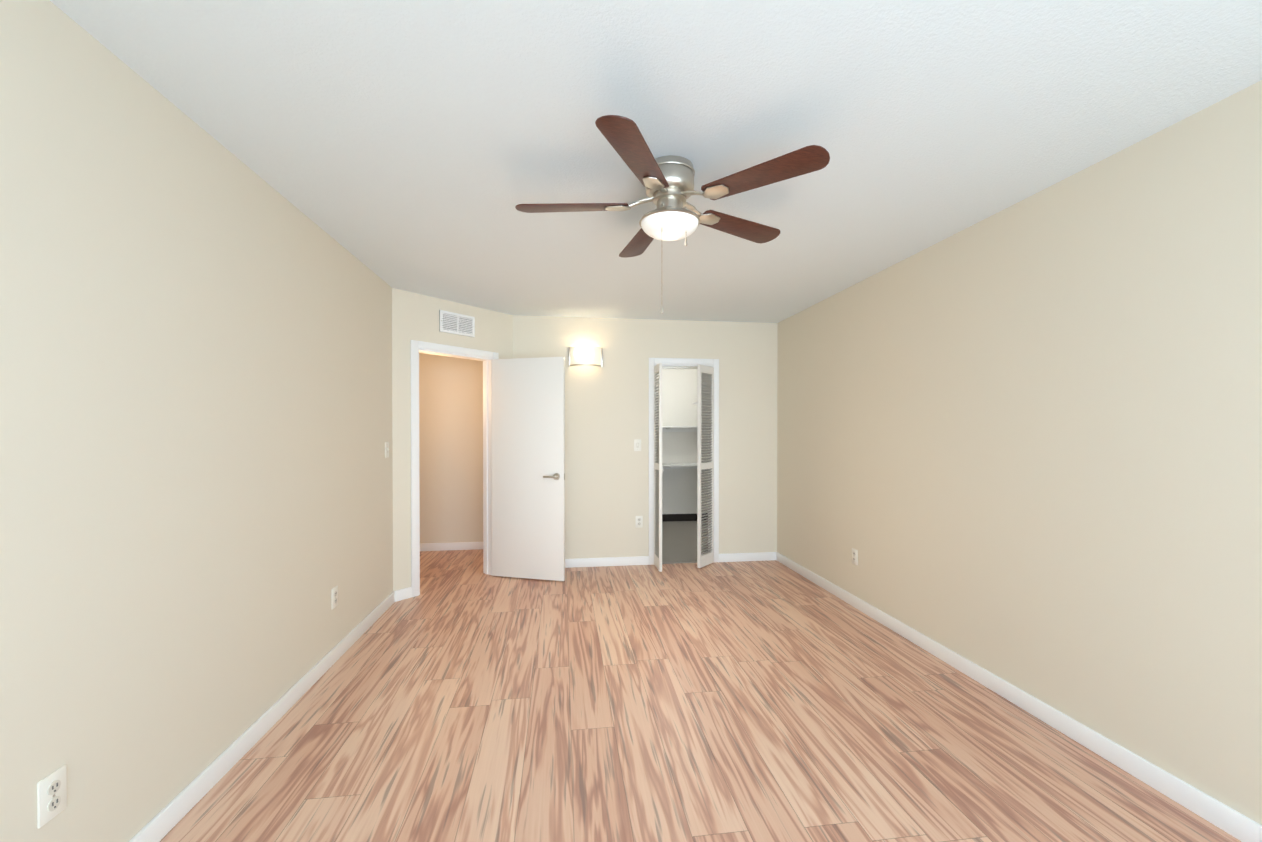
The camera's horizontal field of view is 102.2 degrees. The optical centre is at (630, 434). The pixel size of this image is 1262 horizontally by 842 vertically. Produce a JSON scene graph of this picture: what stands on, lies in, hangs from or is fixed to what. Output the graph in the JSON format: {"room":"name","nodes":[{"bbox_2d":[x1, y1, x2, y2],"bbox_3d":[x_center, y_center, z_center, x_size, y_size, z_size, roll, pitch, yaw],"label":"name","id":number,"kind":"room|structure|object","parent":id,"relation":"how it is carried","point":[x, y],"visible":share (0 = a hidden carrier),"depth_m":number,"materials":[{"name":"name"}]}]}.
{"room":"empty bedroom","nodes":[
{"label":"empty bedroom","id":0,"kind":"room"},
{"bbox_2d":[0,0,392,841],"bbox_3d":[-1.552,0.101,1.276,0.120,2.440,5.496,0,0,-8],"label":"wall","id":1,"kind":"structure","parent":0,"point":[196,496],"depth_m":1.64,"materials":[{"name":"beige paint"}]},
{"bbox_2d":[37,765,66,827],"bbox_3d":[-1.491,0.931,1.312,0.010,0.116,0.072,0,0,-8],"label":"electrical outlet","id":2,"kind":"object","parent":1,"relation":"attached to","point":[51,795],"visible":1,"depth_m":1.31,"materials":[{"name":"white plastic"}]},
{"bbox_2d":[331,586,337,608],"bbox_3d":[-1.709,0.939,2.938,0.010,0.116,0.072,0,0,-8],"label":"electrical outlet","id":3,"kind":"object","parent":1,"relation":"attached to","point":[334,596],"visible":1,"depth_m":2.93,"materials":[{"name":"white plastic"}]},
{"bbox_2d":[385,442,388,457],"bbox_3d":[-1.823,0.112,3.814,0.019,0.116,0.072,0,0,-8],"label":"light switch","id":4,"kind":"object","parent":1,"relation":"attached to","point":[386,449],"visible":1,"depth_m":3.80,"materials":[{"name":"white plastic"}]},
{"bbox_2d":[129,542,1261,841],"bbox_3d":[-0.472,1.271,2.335,4.700,0.085,7.050,0,0,-8],"label":"baseboard","id":5,"kind":"structure","parent":1,"relation":"attached to","point":[161,824],"depth_m":2.26,"materials":[{"name":"white paint"}]},
{"bbox_2d":[419,353,482,542],"bbox_3d":[-2.213,0.068,5.709,2.390,2.440,0.120,0,0,-8],"label":"wall","id":6,"kind":"structure","parent":0,"point":[451,445],"depth_m":5.68,"materials":[{"name":"beige paint"}]},
{"bbox_2d":[392,288,512,590],"bbox_3d":[-1.531,0.077,4.465,0.120,2.440,1.369,0,1,37],"label":"wall","id":7,"kind":"structure","parent":0,"point":[415,316],"depth_m":4.05,"materials":[{"name":"beige paint"}]},
{"bbox_2d":[410,340,498,596],"bbox_3d":[-1.549,0.269,4.443,0.152,2.058,0.856,0,1,37],"label":"door frame","id":8,"kind":"structure","parent":7,"relation":"attached to","point":[418,347],"depth_m":4.30,"materials":[{"name":"white paint"}]},
{"bbox_2d":[439,310,474,336],"bbox_3d":[-1.496,-0.957,4.393,0.014,0.180,0.340,0,1,37],"label":"air vent","id":9,"kind":"object","parent":7,"relation":"in","point":[456,323],"visible":1,"depth_m":4.38,"materials":[{"name":"white metal"}]},
{"bbox_2d":[491,357,564,580],"bbox_3d":[-0.924,0.300,4.551,0.661,1.970,0.337,0,0,-8],"label":"entry door","id":10,"kind":"structure","parent":7,"relation":"in","point":[528,467],"depth_m":4.54,"materials":[{"name":"white paint"}]},
{"bbox_2d":[513,315,777,558],"bbox_3d":[0.178,0.073,5.122,2.666,2.440,0.120,0,0,-8],"label":"wall","id":11,"kind":"structure","parent":0,"point":[606,464],"depth_m":5.05,"materials":[{"name":"beige paint"}]},
{"bbox_2d":[568,347,602,366],"bbox_3d":[-0.437,-0.756,4.924,0.334,0.188,0.097,0,0,-8],"label":"light","id":12,"kind":"object","parent":11,"relation":"attached to","point":[585,356],"visible":1,"depth_m":4.89,"materials":[{"name":"beige glass"}]},
{"bbox_2d":[634,439,640,450],"bbox_3d":[0.067,0.103,5.037,0.072,0.116,0.019,0,0,-8],"label":"light switch","id":13,"kind":"object","parent":11,"relation":"attached to","point":[637,444],"visible":1,"depth_m":5.04,"materials":[{"name":"white plastic"}]},
{"bbox_2d":[636,516,642,527],"bbox_3d":[0.081,0.863,5.050,0.072,0.116,0.010,0,0,-8],"label":"electrical outlet","id":14,"kind":"object","parent":11,"relation":"attached to","point":[639,521],"visible":1,"depth_m":5.05,"materials":[{"name":"white plastic"}]},
{"bbox_2d":[649,358,718,564],"bbox_3d":[0.523,0.263,5.170,0.720,2.058,0.152,0,0,-8],"label":"trim","id":15,"kind":"structure","parent":11,"relation":"attached to","point":[679,363],"depth_m":5.10,"materials":[{"name":"white paint"}]},
{"bbox_2d":[654,363,713,571],"bbox_3d":[0.547,0.304,4.947,0.608,1.955,0.294,0,0,-8],"label":"doors","id":16,"kind":"structure","parent":11,"relation":"in","point":[705,379],"depth_m":4.95,"materials":[{"name":"white paint"}]},
{"bbox_2d":[50,0,1261,322],"bbox_3d":[-0.590,-1.182,3.007,5.150,0.100,8.850,0,0,-8],"label":"ceiling","id":17,"kind":"structure","parent":0,"point":[422,146],"depth_m":1.77,"materials":[{"name":"white paint"}]},
{"bbox_2d":[515,115,829,312],"bbox_3d":[0.135,-0.812,2.174,1.242,0.627,1.236,0,0,-8],"label":"ceiling fan","id":18,"kind":"object","parent":17,"relation":"hanging from","point":[667,182],"visible":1,"depth_m":2.04,"materials":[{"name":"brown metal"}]},
{"bbox_2d":[657,368,707,513],"bbox_3d":[0.415,0.055,7.474,1.530,2.440,0.120,0,0,-8],"label":"wall","id":19,"kind":"structure","parent":0,"point":[679,398],"depth_m":7.44,"materials":[{"name":"white paint"}]},
{"bbox_2d":[657,426,691,468],"bbox_3d":[0.255,0.186,7.202,1.140,0.622,0.380,0,0,-8],"label":"shelf unit","id":20,"kind":"object","parent":19,"relation":"attached to","point":[679,429],"depth_m":7.40,"materials":[{"name":"white wood"}]},
{"bbox_2d":[662,513,707,521],"bbox_3d":[0.428,1.212,7.416,1.538,0.103,0.016,0,0,-8],"label":"baseboard","id":21,"kind":"structure","parent":19,"relation":"attached to","point":[679,517],"depth_m":7.45,"materials":[{"name":"black"}]},
{"bbox_2d":[692,400,707,468],"bbox_3d":[1.119,0.031,6.585,0.388,0.942,1.830,0,0,-8],"label":"shelf unit","id":22,"kind":"object","parent":19,"relation":"attached to","point":[694,428],"depth_m":7.13,"materials":[{"name":"white"}]},
{"bbox_2d":[662,521,707,563],"bbox_3d":[0.580,1.278,6.285,1.538,0.012,2.299,0,0,-8],"label":"floor","id":23,"kind":"structure","parent":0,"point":[679,541],"depth_m":6.07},
{"bbox_2d":[160,549,1240,841],"bbox_3d":[-0.590,1.358,3.026,5.150,0.100,8.850,0,0,-8],"label":"floor","id":24,"kind":"structure","parent":0,"point":[462,697],"depth_m":2.22,"materials":[{"name":"laminate"}]},
{"bbox_2d":[777,80,1261,824],"bbox_3d":[1.823,0.086,3.340,0.120,2.440,8.690,0,0,-8],"label":"wall","id":25,"kind":"structure","parent":0,"point":[1019,444],"depth_m":2.17,"materials":[{"name":"beige paint"}]},
{"bbox_2d":[852,548,857,564],"bbox_3d":[1.690,0.922,3.848,0.010,0.116,0.072,0,0,-8],"label":"electrical outlet","id":26,"kind":"object","parent":25,"relation":"attached to","point":[855,556],"visible":1,"depth_m":3.83,"materials":[{"name":"white plastic"}]}
]}

